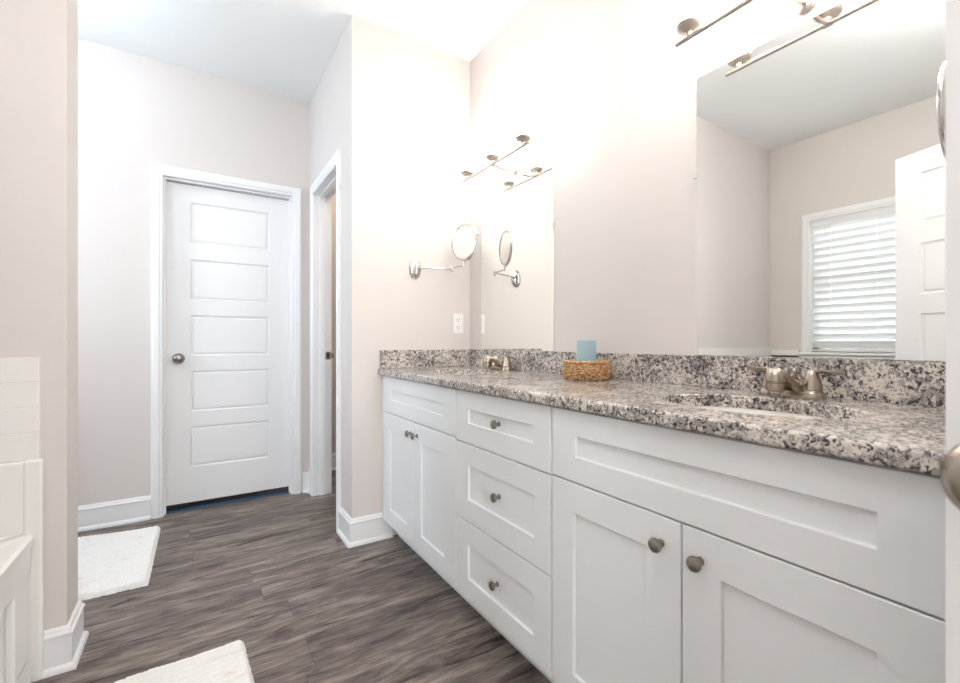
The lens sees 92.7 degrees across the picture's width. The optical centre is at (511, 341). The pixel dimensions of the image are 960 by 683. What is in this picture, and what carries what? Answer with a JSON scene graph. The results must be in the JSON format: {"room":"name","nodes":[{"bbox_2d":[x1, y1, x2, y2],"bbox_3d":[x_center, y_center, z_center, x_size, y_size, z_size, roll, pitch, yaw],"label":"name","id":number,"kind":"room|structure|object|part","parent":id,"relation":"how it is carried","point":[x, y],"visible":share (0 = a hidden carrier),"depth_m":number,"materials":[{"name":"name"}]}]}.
{"room":"bathroom","nodes":[
{"label":"bathroom","id":0,"kind":"room"},
{"bbox_2d":[0,0,77,630],"bbox_3d":[-1.981,-0.324,1.242,1.150,2.787,0.165,0,0,-35],"label":"wall partition","id":1,"kind":"structure","parent":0,"point":[39,38],"depth_m":1.48,"materials":[{"name":"white paint"}]},
{"bbox_2d":[42,601,88,678],"bbox_3d":[-1.970,1.000,1.250,1.176,0.141,0.217,0,0,-35],"label":"baseboard","id":2,"kind":"structure","parent":1,"relation":"attached to","point":[64,645],"depth_m":1.49,"materials":[{"name":"white wood"}]},
{"bbox_2d":[78,38,309,505],"bbox_3d":[-2.376,-0.324,2.714,2.172,2.787,0.120,0,0,-35],"label":"wall","id":3,"kind":"structure","parent":0,"point":[135,112],"depth_m":2.73,"materials":[{"name":"white paint"}]},
{"bbox_2d":[78,495,150,531],"bbox_3d":[-2.705,1.000,2.398,1.271,0.141,0.026,0,0,-35],"label":"baseboard","id":4,"kind":"structure","parent":3,"relation":"attached to","point":[137,509],"depth_m":2.66,"materials":[{"name":"white wood"}]},
{"bbox_2d":[151,163,300,518],"bbox_3d":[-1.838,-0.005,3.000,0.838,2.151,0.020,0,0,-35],"label":"trim","id":5,"kind":"structure","parent":3,"relation":"attached to","point":[158,171],"depth_m":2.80,"materials":[{"name":"white wood"}]},
{"bbox_2d":[166,181,287,505],"bbox_3d":[-1.868,0.011,3.045,0.710,2.033,0.102,0,0,-35],"label":"door","id":6,"kind":"structure","parent":3,"relation":"in","point":[227,251],"depth_m":3.04,"materials":[{"name":"white wood"}]},
{"bbox_3d":[-2.093,0.105,2.868,0.066,0.066,0.067,0,0,-35],"label":"knob","id":7,"kind":"part","parent":6,"relation":"part of","materials":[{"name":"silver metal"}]},
{"bbox_2d":[302,471,309,493],"bbox_3d":[-1.452,1.000,3.240,0.054,0.141,0.063,0,0,-35],"label":"baseboard","id":8,"kind":"structure","parent":3,"relation":"attached to","point":[305,475],"depth_m":3.25,"materials":[{"name":"white wood"}]},
{"bbox_2d":[32,470,550,682],"bbox_3d":[0.051,1.120,0.278,5.200,0.100,8.000,0,0,-35],"label":"floor","id":9,"kind":"structure","parent":0,"point":[274,575],"depth_m":1.82,"materials":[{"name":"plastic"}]},
{"bbox_2d":[0,357,43,682],"bbox_3d":[-1.508,0.564,0.512,1.097,1.029,1.572,0,0,-35],"label":"bathtub","id":10,"kind":"object","parent":9,"relation":"on","point":[21,464],"visible":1,"depth_m":1.42,"materials":[{"name":"white plastic"}]},
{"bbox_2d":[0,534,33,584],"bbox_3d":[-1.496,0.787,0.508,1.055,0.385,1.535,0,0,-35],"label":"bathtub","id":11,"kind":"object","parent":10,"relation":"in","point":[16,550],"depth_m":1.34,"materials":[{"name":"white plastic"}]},
{"bbox_3d":[-1.954,0.211,1.151,1.086,0.324,0.015,0,0,-35],"label":"surround panel","id":12,"kind":"part","parent":10,"relation":"part of","materials":[{"name":"white tile"}]},
{"bbox_2d":[78,526,160,600],"bbox_3d":[-2.040,1.056,2.188,0.540,0.026,0.816,0,0,-35],"label":"bath mat","id":13,"kind":"object","parent":9,"relation":"on","point":[110,563],"visible":0.52,"depth_m":2.19,"materials":[{"name":"white fabric"}]},
{"bbox_2d":[114,640,253,682],"bbox_3d":[-0.918,1.056,1.179,0.520,0.026,0.785,0,0,-35],"label":"bath mat","id":14,"kind":"object","parent":9,"relation":"on","point":[228,663],"visible":1,"depth_m":1.46,"materials":[{"name":"white fabric"}]},
{"bbox_2d":[166,489,288,513],"bbox_3d":[-1.885,1.067,3.068,0.716,0.006,0.085,0,0,-35],"label":"threshold","id":15,"kind":"object","parent":9,"relation":"on","point":[227,501],"depth_m":3.05,"materials":[{"name":"blue stone"}]},
{"bbox_2d":[382,375,475,609],"bbox_3d":[-0.252,0.626,2.277,0.579,0.888,0.874,0,0,-35],"label":"vanity cabinet","id":16,"kind":"object","parent":9,"relation":"on","point":[419,439],"visible":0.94,"depth_m":2.05,"materials":[{"name":"white paint"}]},
{"bbox_3d":[-0.565,0.664,2.291,0.019,0.582,0.410,0,0,-35],"label":"door","id":17,"kind":"part","parent":16,"relation":"part of","materials":[{"name":"white paint"}]},
{"bbox_3d":[-0.485,0.428,2.131,0.030,0.032,0.032,0,0,-35],"label":"knob","id":18,"kind":"part","parent":16,"relation":"part of","materials":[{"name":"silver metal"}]},
{"bbox_3d":[-0.444,0.428,2.071,0.030,0.032,0.032,0,0,-35],"label":"knob","id":19,"kind":"part","parent":16,"relation":"part of","materials":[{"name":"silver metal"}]},
{"bbox_3d":[-0.329,0.664,1.948,0.019,0.582,0.416,0,0,-35],"label":"door","id":20,"kind":"part","parent":16,"relation":"part of","materials":[{"name":"white paint"}]},
{"bbox_2d":[456,389,554,682],"bbox_3d":[0.161,0.626,1.678,0.579,0.888,0.577,0,0,-35],"label":"drawers","id":21,"kind":"object","parent":9,"relation":"on","point":[504,474],"visible":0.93,"depth_m":1.49,"materials":[{"name":"white paint"}]},
{"bbox_3d":[-0.061,0.808,1.516,0.030,0.032,0.032,0,0,-35],"label":"knob","id":22,"kind":"part","parent":21,"relation":"part of","materials":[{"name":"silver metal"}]},
{"bbox_3d":[-0.055,0.514,1.508,0.030,0.032,0.032,0,0,-35],"label":"knob","id":23,"kind":"part","parent":21,"relation":"part of","materials":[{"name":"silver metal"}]},
{"bbox_3d":[-0.055,0.273,1.508,0.030,0.032,0.032,0,0,-35],"label":"knob","id":24,"kind":"part","parent":21,"relation":"part of","materials":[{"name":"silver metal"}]},
{"bbox_3d":[-0.045,0.812,1.536,0.019,0.286,0.572,0,0,-35],"label":"drawer","id":25,"kind":"part","parent":21,"relation":"part of","materials":[{"name":"white paint"}]},
{"bbox_3d":[-0.045,0.522,1.536,0.019,0.285,0.572,0,0,-35],"label":"drawer","id":26,"kind":"part","parent":21,"relation":"part of","materials":[{"name":"white paint"}]},
{"bbox_3d":[-0.045,0.280,1.536,0.019,0.192,0.572,0,0,-35],"label":"drawer","id":27,"kind":"part","parent":21,"relation":"part of","materials":[{"name":"white paint"}]},
{"bbox_2d":[552,407,944,682],"bbox_3d":[0.564,0.626,1.094,0.579,0.888,0.840,0,0,-35],"label":"vanity cabinet","id":28,"kind":"object","parent":9,"relation":"on","point":[679,556],"visible":0.98,"depth_m":0.86,"materials":[{"name":"white paint"}]},
{"bbox_3d":[0.239,0.666,1.125,0.019,0.578,0.416,0,0,-35],"label":"door","id":29,"kind":"part","parent":28,"relation":"part of","materials":[{"name":"white paint"}]},
{"bbox_3d":[0.310,0.434,0.979,0.030,0.032,0.032,0,0,-35],"label":"knob","id":30,"kind":"part","parent":28,"relation":"part of","materials":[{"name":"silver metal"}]},
{"bbox_2d":[378,366,944,475],"bbox_3d":[0.162,0.163,1.690,0.570,0.033,2.309,0,0,-35],"label":"countertop","id":31,"kind":"structure","parent":28,"relation":"on","point":[898,436],"depth_m":1.00,"materials":[{"name":"stone"}]},
{"bbox_2d":[380,349,467,368],"bbox_3d":[-0.492,0.096,2.630,0.538,0.101,0.020,0,0,-35],"label":"side splash","id":32,"kind":"object","parent":31,"relation":"on","point":[389,359],"visible":0.99,"depth_m":2.60,"materials":[{"name":"stone"}]},
{"bbox_2d":[483,354,514,370],"bbox_3d":[-0.088,0.107,2.345,0.135,0.081,0.241,0,0,-35],"label":"bathroom faucet","id":33,"kind":"object","parent":31,"relation":"on","point":[492,362],"visible":1,"depth_m":2.31,"materials":[{"name":"silver metal"}]},
{"bbox_3d":[-0.079,0.109,2.351,0.110,0.077,0.088,0,0,-35],"label":"spout","id":34,"kind":"part","parent":33,"relation":"part of","materials":[{"name":"silver metal"}]},
{"bbox_3d":[-0.056,0.137,2.367,0.057,0.020,0.163,0,0,-35],"label":"plate","id":35,"kind":"part","parent":33,"relation":"part of","materials":[{"name":"silver metal"}]},
{"bbox_3d":[-0.027,0.100,2.325,0.048,0.059,0.048,0,0,-35],"label":"handle","id":36,"kind":"part","parent":33,"relation":"part of","materials":[{"name":"silver metal"}]},
{"bbox_2d":[561,360,610,380],"bbox_3d":[0.292,0.110,1.799,0.194,0.074,0.194,0,0,-39],"label":"woven basket","id":37,"kind":"object","parent":31,"relation":"on","point":[597,370],"visible":0.98,"depth_m":1.72,"materials":[{"name":"brown wicker"}]},
{"bbox_2d":[577,340,595,360],"bbox_3d":[0.294,0.065,1.804,0.077,0.148,0.077,0,0,-35],"label":"candle","id":38,"kind":"object","parent":37,"relation":"in","point":[586,349],"visible":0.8,"depth_m":1.77,"materials":[{"name":"teal wax"}]},
{"bbox_2d":[693,406,826,418],"bbox_3d":[0.567,0.254,1.077,0.366,0.148,0.524,0,0,-35],"label":"undermount sink","id":39,"kind":"object","parent":31,"relation":"in","point":[730,409],"visible":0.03,"depth_m":1.22,"materials":[{"name":"white ceramic"}]},
{"bbox_2d":[746,365,843,399],"bbox_3d":[0.708,0.107,1.191,0.135,0.081,0.241,0,0,-35],"label":"bathroom faucet","id":40,"kind":"object","parent":31,"relation":"on","point":[776,382],"visible":1,"depth_m":1.16,"materials":[{"name":"silver metal"}]},
{"bbox_3d":[0.693,0.078,1.280,0.018,0.024,0.076,0,0,-35],"label":"lever","id":41,"kind":"part","parent":40,"relation":"part of","materials":[{"name":"silver metal"}]},
{"bbox_3d":[0.712,0.100,1.254,0.048,0.059,0.048,0,0,-35],"label":"handle","id":42,"kind":"part","parent":40,"relation":"part of","materials":[{"name":"silver metal"}]},
{"bbox_3d":[0.717,0.109,1.197,0.110,0.077,0.088,0,0,-35],"label":"spout","id":43,"kind":"part","parent":40,"relation":"part of","materials":[{"name":"silver metal"}]},
{"bbox_3d":[0.740,0.137,1.213,0.057,0.020,0.163,0,0,-35],"label":"plate","id":44,"kind":"part","parent":40,"relation":"part of","materials":[{"name":"silver metal"}]},
{"bbox_3d":[0.756,0.093,1.224,0.012,0.046,0.012,0,0,-35],"label":"lift rod","id":45,"kind":"part","parent":40,"relation":"part of","materials":[{"name":"silver metal"}]},
{"bbox_3d":[0.769,0.100,1.171,0.048,0.059,0.048,0,0,-35],"label":"handle","id":46,"kind":"part","parent":40,"relation":"part of","materials":[{"name":"silver metal"}]},
{"bbox_3d":[0.787,0.078,1.145,0.018,0.024,0.076,0,0,-35],"label":"lever","id":47,"kind":"part","parent":40,"relation":"part of","materials":[{"name":"silver metal"}]},
{"bbox_3d":[0.362,0.437,0.902,0.030,0.032,0.032,0,0,-35],"label":"knob","id":48,"kind":"part","parent":28,"relation":"part of","materials":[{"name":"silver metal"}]},
{"bbox_3d":[0.478,0.666,0.779,0.019,0.578,0.416,0,0,-35],"label":"door","id":49,"kind":"part","parent":28,"relation":"part of","materials":[{"name":"white paint"}]},
{"bbox_2d":[78,0,529,101],"bbox_3d":[0.051,-1.767,0.278,5.200,0.100,8.000,0,0,-35],"label":"ceiling","id":50,"kind":"structure","parent":0,"point":[283,47],"depth_m":2.50,"materials":[{"name":"white paint"}]},
{"bbox_2d":[310,28,345,510],"bbox_3d":[-1.164,-0.324,2.971,0.115,2.787,1.073,0,0,-35],"label":"wall","id":51,"kind":"structure","parent":0,"point":[328,103],"depth_m":2.67,"materials":[{"name":"white paint"}]},
{"bbox_2d":[314,168,335,495],"bbox_3d":[-1.134,0.017,2.936,0.125,2.107,0.679,0,0,-35],"label":"trim","id":52,"kind":"structure","parent":51,"relation":"attached to","point":[323,355],"depth_m":3.19,"materials":[{"name":"white wood"}]},
{"bbox_3d":[-1.284,0.098,3.218,0.052,0.055,0.014,0,0,-35],"label":"strike plate","id":53,"kind":"part","parent":52,"relation":"part of","materials":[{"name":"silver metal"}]},
{"bbox_2d":[310,149,340,530],"bbox_3d":[-1.193,-0.007,2.894,0.020,2.154,0.772,0,0,-35],"label":"trim","id":54,"kind":"structure","parent":51,"relation":"attached to","point":[335,162],"depth_m":2.59,"materials":[{"name":"white wood"}]},
{"bbox_2d":[332,193,335,452],"bbox_3d":[-1.409,-0.324,3.949,0.592,2.787,0.100,0,0,-35],"label":"wall","id":55,"kind":"structure","parent":0,"point":[334,195],"depth_m":3.83,"materials":[{"name":"beige paint"}]},
{"bbox_2d":[332,452,335,470],"bbox_3d":[-1.373,1.000,3.897,0.592,0.141,0.026,0,0,-35],"label":"baseboard","id":56,"kind":"structure","parent":55,"relation":"attached to","point":[333,454],"depth_m":3.81,"materials":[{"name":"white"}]},
{"bbox_2d":[346,15,469,534],"bbox_3d":[-0.583,-0.324,2.650,0.708,2.787,0.115,0,0,-35],"label":"wall","id":57,"kind":"structure","parent":0,"point":[408,99],"depth_m":2.53,"materials":[{"name":"white paint"}]},
{"bbox_2d":[336,506,392,547],"bbox_3d":[-0.818,1.000,2.535,0.240,0.141,0.244,0,0,-35],"label":"baseboard","id":58,"kind":"structure","parent":57,"relation":"attached to","point":[353,532],"depth_m":2.44,"materials":[{"name":"white wood"}]},
{"bbox_2d":[409,223,478,278],"bbox_3d":[-0.365,-0.509,2.599,0.413,0.307,0.146,0,0,14],"label":"magnifying mirror","id":59,"kind":"object","parent":57,"relation":"attached to","point":[465,237],"visible":1,"depth_m":2.57,"materials":[{"name":"silver metal"}]},
{"bbox_3d":[-0.548,-0.413,2.595,0.072,0.115,0.016,0,0,-35],"label":"wall plate","id":60,"kind":"part","parent":59,"relation":"part of","materials":[{"name":"silver metal"}]},
{"bbox_3d":[-0.443,-0.421,2.621,0.207,0.017,0.008,0,0,-24],"label":"arm","id":61,"kind":"part","parent":59,"relation":"part of","materials":[{"name":"silver metal"}]},
{"bbox_2d":[453,313,462,333],"bbox_3d":[-0.323,-0.110,2.753,0.070,0.120,0.010,0,0,-35],"label":"wall outlet","id":62,"kind":"object","parent":57,"relation":"attached to","point":[457,318],"visible":1,"depth_m":2.75,"materials":[{"name":"white plastic"}]},
{"bbox_2d":[470,0,924,361],"bbox_3d":[0.035,-0.324,2.484,0.120,2.787,4.150,0,0,-35],"label":"wall","id":63,"kind":"structure","parent":0,"point":[609,88],"depth_m":1.85,"materials":[{"name":"white paint"}]},
{"bbox_2d":[457,106,534,182],"bbox_3d":[-0.061,-0.965,2.341,0.200,0.178,0.640,0,0,-35],"label":"vanity light","id":64,"kind":"object","parent":63,"relation":"attached to","point":[523,117],"visible":1,"depth_m":2.27,"materials":[{"name":"white glass"}]},
{"bbox_3d":[-0.249,-0.994,2.534,0.110,0.120,0.110,0,0,-35],"label":"lamp shade","id":65,"kind":"part","parent":64,"relation":"part of","materials":[{"name":"white glass"}]},
{"bbox_3d":[-0.098,-0.994,2.316,0.110,0.120,0.110,0,0,-35],"label":"lamp shade","id":66,"kind":"part","parent":64,"relation":"part of","materials":[{"name":"white glass"}]},
{"bbox_3d":[-0.044,-0.894,2.353,0.133,0.024,0.012,0,0,-35],"label":"arm","id":67,"kind":"part","parent":64,"relation":"part of","materials":[{"name":"silver metal"}]},
{"bbox_3d":[0.015,-0.900,2.394,0.014,0.048,0.048,0,0,-35],"label":"wall plate","id":68,"kind":"part","parent":64,"relation":"part of","materials":[{"name":"silver metal"}]},
{"bbox_3d":[0.052,-0.994,2.098,0.110,0.120,0.110,0,0,-35],"label":"lamp shade","id":69,"kind":"part","parent":64,"relation":"part of","materials":[{"name":"white glass"}]},
{"bbox_2d":[480,157,554,350],"bbox_3d":[0.007,-0.410,2.409,0.010,0.910,0.678,0,0,-35],"label":"wall mirror","id":70,"kind":"object","parent":63,"relation":"attached to","point":[517,247],"visible":1,"depth_m":2.37,"materials":[{"name":"silver metal"}]},
{"bbox_2d":[468,349,944,407],"bbox_3d":[0.388,0.096,1.847,0.020,0.101,2.309,0,0,-35],"label":"backsplash","id":71,"kind":"structure","parent":63,"relation":"attached to","point":[916,383],"depth_m":1.35,"materials":[{"name":"stone"}]},
{"bbox_2d":[671,0,815,47],"bbox_3d":[0.727,-0.991,1.199,0.200,0.178,0.640,0,0,-35],"label":"vanity light","id":72,"kind":"object","parent":63,"relation":"attached to","point":[688,15],"visible":1,"depth_m":1.36,"materials":[{"name":"white glass"}]},
{"bbox_3d":[0.539,-1.020,1.391,0.110,0.120,0.110,0,0,-35],"label":"lamp shade","id":73,"kind":"part","parent":72,"relation":"part of","materials":[{"name":"white glass"}]},
{"bbox_3d":[0.744,-0.920,1.210,0.133,0.024,0.012,0,0,-35],"label":"arm","id":74,"kind":"part","parent":72,"relation":"part of","materials":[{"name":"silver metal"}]},
{"bbox_3d":[0.803,-0.926,1.251,0.014,0.048,0.048,0,0,-35],"label":"wall plate","id":75,"kind":"part","parent":72,"relation":"part of","materials":[{"name":"silver metal"}]},
{"bbox_2d":[693,0,944,361],"bbox_3d":[0.803,-0.417,1.256,0.010,0.924,0.678,0,0,-35],"label":"wall mirror","id":76,"kind":"object","parent":63,"relation":"attached to","point":[819,176],"visible":1,"depth_m":1.21,"materials":[{"name":"silver metal"}]},
{"bbox_3d":[0.119,-0.323,0.179,4.800,2.787,0.120,0,0,-35],"label":"wall","id":77,"kind":"structure","parent":0,"visible":0},
{"bbox_2d":[936,61,944,158],"bbox_3d":[0.829,-0.411,0.839,0.079,0.287,0.380,0,0,35],"label":"magnifying mirror","id":78,"kind":"object","parent":77,"relation":"attached to","point":[940,89],"visible":0.2,"depth_m":0.85,"materials":[{"name":"silver metal"}]},
{"bbox_2d":[940,0,959,682],"bbox_3d":[0.475,0.040,0.081,0.102,2.030,0.710,0,0,-14],"label":"door","id":79,"kind":"structure","parent":77,"relation":"in","point":[950,466],"depth_m":0.42,"materials":[{"name":"white wood"}]},
{"bbox_3d":[0.390,0.110,0.359,0.067,0.079,0.079,0,0,-14],"label":"knob","id":80,"kind":"part","parent":79,"relation":"part of","materials":[{"name":"silver metal"}]}
]}

